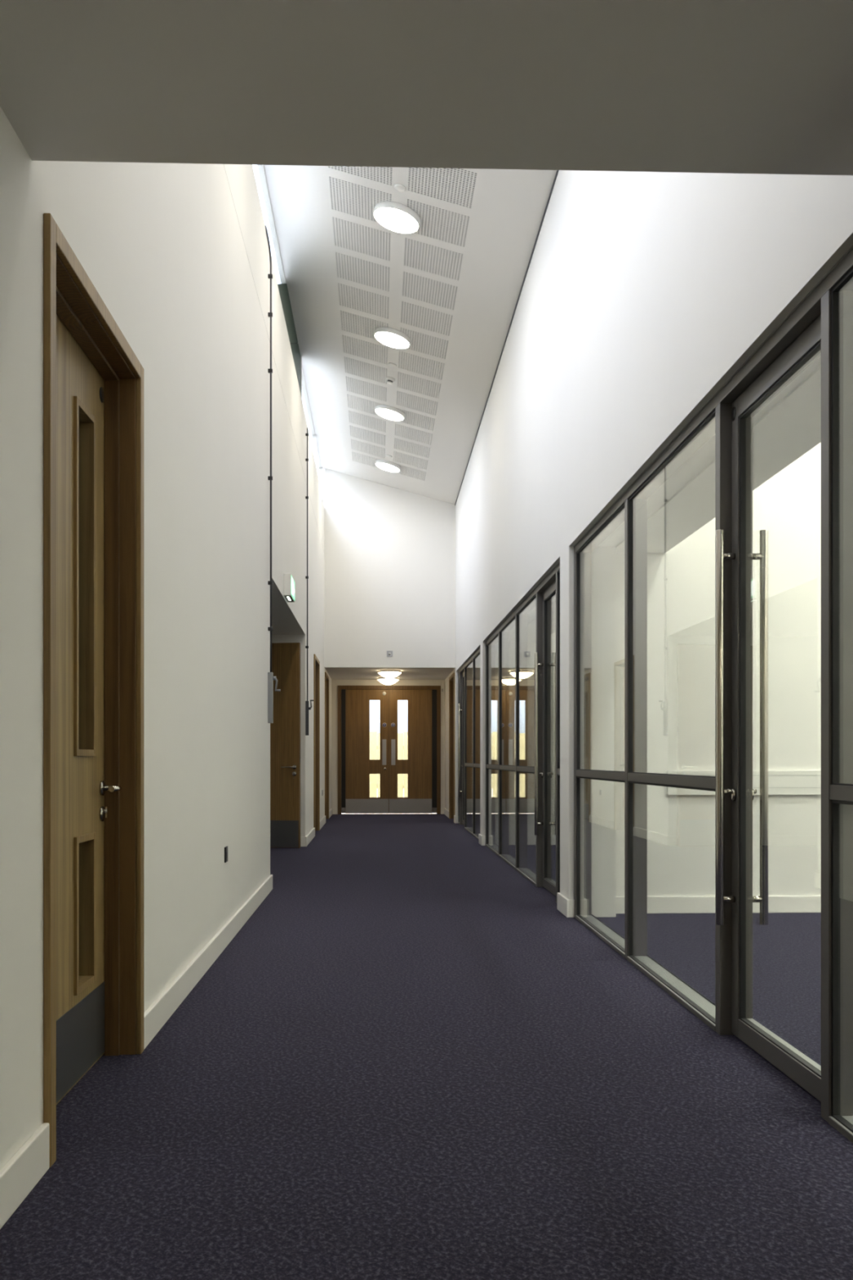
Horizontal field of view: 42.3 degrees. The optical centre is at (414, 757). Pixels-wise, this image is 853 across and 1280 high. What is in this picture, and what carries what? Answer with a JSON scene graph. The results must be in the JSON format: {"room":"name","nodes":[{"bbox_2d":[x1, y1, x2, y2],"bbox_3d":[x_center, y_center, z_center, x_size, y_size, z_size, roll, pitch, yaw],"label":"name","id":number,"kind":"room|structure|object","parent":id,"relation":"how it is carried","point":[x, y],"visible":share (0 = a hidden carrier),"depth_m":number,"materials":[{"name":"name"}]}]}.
{"room":"school corridor","nodes":[
{"label":"school corridor","id":0,"kind":"room"},
{"bbox_2d":[0,106,331,1169],"bbox_3d":[-1.283,-1.505,8.171,0.300,5.110,24.820,0,0,-2],"label":"wall","id":1,"kind":"structure","parent":0,"point":[162,246],"depth_m":4.70,"materials":[{"name":"white paint"}]},
{"bbox_2d":[43,213,143,1167],"bbox_3d":[-1.111,-0.173,3.384,0.319,2.447,1.134,0,0,-2],"label":"door","id":2,"kind":"structure","parent":1,"relation":"in","point":[93,379],"depth_m":3.71,"materials":[{"name":"brown wood"}]},
{"bbox_2d":[0,808,337,1229],"bbox_3d":[-2.102,0.991,8.244,2.156,0.118,24.620,0,0,-2],"label":"baseboard","id":3,"kind":"structure","parent":1,"relation":"attached to","point":[25,1168],"depth_m":4.20,"materials":[{"name":"white wood"}]},
{"bbox_2d":[224,846,227,862],"bbox_3d":[-1.061,0.542,6.203,0.010,0.086,0.086,0,0,-2],"label":"wall socket","id":4,"kind":"object","parent":1,"relation":"attached to","point":[225,847],"visible":1,"depth_m":6.17,"materials":[{"name":"black plastic"}]},
{"bbox_2d":[265,225,280,723],"bbox_3d":[-1.100,-2.169,8.525,0.104,3.791,0.243,0,0,-2],"label":"window winder","id":5,"kind":"structure","parent":1,"relation":"in","point":[271,677],"depth_m":8.62,"materials":[{"name":"grey metal"}]},
{"bbox_2d":[223,164,322,544],"bbox_3d":[-1.207,-3.307,10.311,0.005,0.004,14.969,0,0,-2],"label":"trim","id":6,"kind":"structure","parent":1,"relation":"attached to","point":[224,165],"depth_m":8.14,"materials":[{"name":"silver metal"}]},
{"bbox_2d":[252,164,322,495],"bbox_3d":[-1.366,-4.396,10.255,0.274,0.711,15.069,0,0,-2],"label":"window","id":7,"kind":"structure","parent":1,"relation":"in","point":[259,171],"depth_m":10.70,"materials":[{"name":"white glass"}]},
{"bbox_2d":[284,573,294,602],"bbox_3d":[-1.169,-1.583,10.289,0.070,0.204,0.445,0,0,-2],"label":"exit sign","id":8,"kind":"object","parent":1,"relation":"attached to","point":[289,583],"visible":1,"depth_m":10.07,"materials":[{"name":"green plastic"}]},
{"bbox_2d":[305,427,313,735],"bbox_3d":[-1.252,-2.100,13.125,0.096,3.660,0.038,0,0,-2],"label":"window winder","id":9,"kind":"structure","parent":1,"relation":"in","point":[307,708],"depth_m":13.12,"materials":[{"name":"grey metal"}]},
{"bbox_2d":[313,653,319,831],"bbox_3d":[-1.517,-0.173,15.393,0.319,2.447,1.204,0,0,-2],"label":"door","id":10,"kind":"structure","parent":1,"relation":"in","point":[316,662],"depth_m":15.94,"materials":[{"name":"brown wood"}]},
{"bbox_2d":[324,671,328,818],"bbox_3d":[-1.622,-0.173,18.491,0.319,2.447,1.204,0,0,-2],"label":"door","id":11,"kind":"structure","parent":1,"relation":"in","point":[326,677],"depth_m":19.04,"materials":[{"name":"brown wood"}]},
{"bbox_2d":[271,624,279,634],"bbox_3d":[-2.547,-1.558,10.890,2.044,0.185,4.660,0,0,-2],"label":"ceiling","id":12,"kind":"structure","parent":0,"point":[274,631],"depth_m":12.75,"materials":[{"name":"white paint"}]},
{"bbox_2d":[271,634,279,643],"bbox_3d":[-2.547,-0.300,10.890,2.044,2.700,4.660,0,0,-2],"label":"wall","id":13,"kind":"structure","parent":0,"point":[275,637],"depth_m":13.06,"materials":[{"name":"white paint"}]},
{"bbox_2d":[270,642,300,848],"bbox_3d":[-1.808,-0.148,12.848,0.960,2.381,0.120,0,0,10],"label":"door","id":14,"kind":"structure","parent":13,"relation":"in","point":[285,731],"depth_m":12.81,"materials":[{"name":"brown wood"}]},
{"bbox_2d":[331,679,444,808],"bbox_3d":[-0.491,-0.325,20.715,2.731,2.750,0.200,0,0,-2],"label":"wall","id":15,"kind":"structure","parent":0,"point":[335,683],"depth_m":20.59,"materials":[{"name":"white paint"}]},
{"bbox_2d":[337,685,440,814],"bbox_3d":[-0.480,-0.152,20.706,1.927,2.405,0.220,0,0,-2],"label":"door","id":16,"kind":"structure","parent":15,"relation":"in","point":[422,766],"depth_m":20.62,"materials":[{"name":"brown wood"}]},
{"bbox_2d":[324,666,454,679],"bbox_3d":[-0.443,-1.582,19.321,2.731,0.236,2.990,0,0,-2],"label":"ceiling","id":17,"kind":"structure","parent":0,"point":[335,673],"depth_m":19.00,"materials":[{"name":"white paint"}]},
{"bbox_2d":[377,676,398,684],"bbox_3d":[-0.484,-1.399,20.095,0.392,0.133,0.392,0,0,-2],"label":"ceiling light","id":18,"kind":"object","parent":17,"relation":"attached to","point":[383,680],"visible":0.95,"depth_m":19.97,"materials":[{"name":"grey glass"}]},
{"bbox_2d":[377,669,401,678],"bbox_3d":[-0.418,-1.399,18.446,0.392,0.133,0.392,0,0,-2],"label":"ceiling light","id":19,"kind":"object","parent":17,"relation":"attached to","point":[388,673],"visible":1,"depth_m":18.32,"materials":[{"name":"grey glass"}]},
{"bbox_2d":[324,468,455,667],"bbox_3d":[-0.403,-3.158,17.952,2.119,3.385,0.250,0,0,-2],"label":"wall","id":20,"kind":"structure","parent":0,"point":[389,552],"depth_m":17.82,"materials":[{"name":"white paint"}]},
{"bbox_2d":[386,650,392,656],"bbox_3d":[-0.406,-1.687,17.814,0.093,0.093,0.024,0,0,-2],"label":"wall plate","id":21,"kind":"object","parent":20,"relation":"attached to","point":[389,653],"visible":1,"depth_m":17.82,"materials":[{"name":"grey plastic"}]},
{"bbox_2d":[263,164,556,504],"bbox_3d":[-0.158,-4.401,10.301,2.185,0.603,15.079,0,0,-2],"label":"ceiling","id":22,"kind":"structure","parent":0,"point":[452,285],"depth_m":10.52,"materials":[{"name":"white paint"}]},
{"bbox_2d":[375,459,400,472],"bbox_3d":[-0.400,-4.377,16.516,0.389,0.149,0.392,0,0,1],"label":"ceiling light","id":23,"kind":"object","parent":22,"relation":"attached to","point":[387,465],"visible":1,"depth_m":16.41,"materials":[{"name":"white plastic"}]},
{"bbox_2d":[375,462,399,471],"bbox_3d":[-0.408,-4.347,16.516,0.368,0.025,0.368,15,-1,-2],"label":"diffuser","id":24,"kind":"object","parent":23,"relation":"attached to","point":[391,467],"depth_m":16.43,"materials":[{"name":"white plastic"}]},
{"bbox_2d":[374,404,404,421],"bbox_3d":[-0.314,-4.377,13.977,0.389,0.149,0.392,0,0,1],"label":"ceiling light","id":25,"kind":"object","parent":22,"relation":"attached to","point":[389,412],"visible":1,"depth_m":13.88,"materials":[{"name":"white plastic"}]},
{"bbox_2d":[375,408,403,420],"bbox_3d":[-0.322,-4.347,13.977,0.368,0.025,0.368,15,-1,-2],"label":"diffuser","id":26,"kind":"object","parent":25,"relation":"attached to","point":[390,414],"depth_m":13.90,"materials":[{"name":"white plastic"}]},
{"bbox_2d":[386,376,395,384],"bbox_3d":[-0.279,-4.382,12.798,0.108,0.074,0.108,0,0,3],"label":"smoke detector","id":27,"kind":"object","parent":22,"relation":"attached to","point":[390,380],"visible":1,"depth_m":12.77,"materials":[{"name":"white plastic"}]},
{"bbox_2d":[373,327,411,348],"bbox_3d":[-0.230,-4.377,11.489,0.389,0.149,0.392,0,0,1],"label":"ceiling light","id":28,"kind":"object","parent":22,"relation":"attached to","point":[391,337],"visible":1,"depth_m":11.40,"materials":[{"name":"white plastic"}]},
{"bbox_2d":[388,362,396,367],"bbox_3d":[-0.248,-4.394,12.329,0.091,0.038,0.092,0,0,3],"label":"plate","id":29,"kind":"object","parent":22,"relation":"attached to","point":[392,365],"visible":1,"depth_m":12.31,"materials":[{"name":"white plastic"}]},
{"bbox_2d":[373,200,421,233],"bbox_3d":[-0.143,-4.377,8.930,0.389,0.149,0.392,0,0,1],"label":"ceiling light","id":30,"kind":"object","parent":22,"relation":"attached to","point":[394,216],"visible":1,"depth_m":8.85,"materials":[{"name":"white plastic"}]},
{"bbox_2d":[394,183,405,191],"bbox_3d":[-0.112,-4.392,8.491,0.091,0.038,0.092,0,0,3],"label":"plate","id":31,"kind":"object","parent":22,"relation":"attached to","point":[398,187],"visible":1,"depth_m":8.47,"materials":[{"name":"white plastic"}]},
{"bbox_2d":[0,813,852,1279],"bbox_3d":[0.721,1.110,8.259,10.400,0.120,24.860,0,0,-2],"label":"floor","id":32,"kind":"structure","parent":0,"point":[406,1062],"depth_m":3.28,"materials":[{"name":"blue carpet"}]},
{"bbox_2d":[0,0,852,175],"bbox_3d":[0.228,-1.590,-0.712,2.119,0.220,6.961,0,0,-2],"label":"ceiling","id":33,"kind":"structure","parent":0,"point":[744,86],"depth_m":2.40,"materials":[{"name":"white paint"}]},
{"bbox_2d":[444,169,852,916],"bbox_3d":[1.141,-1.650,8.253,0.312,5.400,24.820,0,0,-2],"label":"wall","id":34,"kind":"structure","parent":0,"point":[643,294],"depth_m":6.44,"materials":[{"name":"white paint"}]},
{"bbox_2d":[440,682,444,693],"bbox_3d":[0.523,-1.312,20.608,0.067,0.195,0.083,0,0,-2],"label":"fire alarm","id":35,"kind":"object","parent":34,"relation":"attached to","point":[442,684],"visible":1,"depth_m":20.58,"materials":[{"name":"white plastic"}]},
{"bbox_2d":[448,672,454,818],"bbox_3d":[0.777,-0.173,18.572,0.319,2.447,1.204,0,0,-2],"label":"door","id":36,"kind":"structure","parent":34,"relation":"in","point":[451,679],"depth_m":19.11,"materials":[{"name":"brown wood"}]},
{"bbox_2d":[457,648,479,839],"bbox_3d":[0.822,-0.173,15.642,0.112,2.446,4.190,0,0,-2],"label":"window","id":37,"kind":"structure","parent":34,"relation":"in","point":[471,668],"depth_m":15.41,"materials":[{"name":"grey metal"}]},
{"bbox_2d":[457,671,464,825],"bbox_3d":[0.797,-0.151,16.932,0.197,2.384,0.922,0,0,-2],"label":"door","id":38,"kind":"structure","parent":37,"relation":"attached to","point":[463,674],"depth_m":17.31,"materials":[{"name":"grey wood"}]},
{"bbox_2d":[454,169,559,505],"bbox_3d":[0.910,-4.104,10.332,0.011,0.022,15.069,0,0,-2],"label":"trim","id":39,"kind":"structure","parent":34,"relation":"attached to","point":[557,172],"depth_m":9.96,"materials":[{"name":"grey metal"}]},
{"bbox_2d":[440,808,574,917],"bbox_3d":[0.980,0.991,8.348,0.096,0.118,24.620,0,0,-2],"label":"baseboard","id":40,"kind":"structure","parent":34,"relation":"attached to","point":[566,906],"depth_m":7.44,"materials":[{"name":"white wood"}]},
{"bbox_2d":[485,561,559,903],"bbox_3d":[0.998,-0.173,10.425,0.112,2.446,5.590,0,0,-2],"label":"window","id":41,"kind":"structure","parent":34,"relation":"in","point":[508,769],"depth_m":10.37,"materials":[{"name":"grey metal"}]},
{"bbox_2d":[534,579,555,896],"bbox_3d":[1.083,-0.151,8.499,0.197,2.384,0.927,0,0,-2],"label":"door","id":42,"kind":"structure","parent":41,"relation":"attached to","point":[549,593],"depth_m":8.89,"materials":[{"name":"grey metal"}]},
{"bbox_2d":[573,245,852,1142],"bbox_3d":[1.203,-0.173,4.358,0.112,2.446,5.830,0,0,-2],"label":"window","id":43,"kind":"structure","parent":34,"relation":"in","point":[832,297],"depth_m":4.18,"materials":[{"name":"grey metal"}]},
{"bbox_2d":[715,314,821,1102],"bbox_3d":[1.245,-0.151,3.704,0.197,2.384,0.942,0,0,-2],"label":"door","id":44,"kind":"structure","parent":43,"relation":"attached to","point":[806,348],"depth_m":4.10,"materials":[{"name":"grey metal"}]},
{"bbox_2d":[528,364,821,896],"bbox_3d":[3.293,-1.400,8.781,4.025,4.900,18.730,0,0,-2],"label":"wall","id":45,"kind":"structure","parent":0,"point":[682,580],"depth_m":7.47,"materials":[{"name":"white paint"}]},
{"bbox_2d":[529,835,821,913],"bbox_3d":[3.293,0.993,8.781,4.025,0.115,18.330,0,0,-2],"label":"baseboard","id":46,"kind":"structure","parent":45,"relation":"attached to","point":[776,904],"depth_m":7.45,"materials":[{"name":"white wood"}]},
{"bbox_2d":[666,770,821,795],"bbox_3d":[3.518,0.168,7.509,3.620,0.165,0.027,0,0,-2],"label":"dado trunking","id":47,"kind":"object","parent":45,"relation":"attached to","point":[780,782],"visible":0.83,"depth_m":7.46,"materials":[{"name":"white plastic"}]},
{"label":"outside","id":48,"kind":"structure","parent":0,"visible":0},
{"bbox_2d":[341,788,404,813],"bbox_3d":[-0.028,1.130,30.426,18.000,0.120,19.180,0,0,-2],"label":"ground","id":49,"kind":"structure","parent":48,"point":[403,788],"depth_m":21.28,"materials":[{"name":"white"}]},
{"bbox_2d":[369,731,407,797],"bbox_3d":[-0.652,0.235,25.222,6.800,1.670,0.060,0,0,-2],"label":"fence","id":50,"kind":"object","parent":49,"relation":"on","point":[375,737],"visible":0.02,"depth_m":25.19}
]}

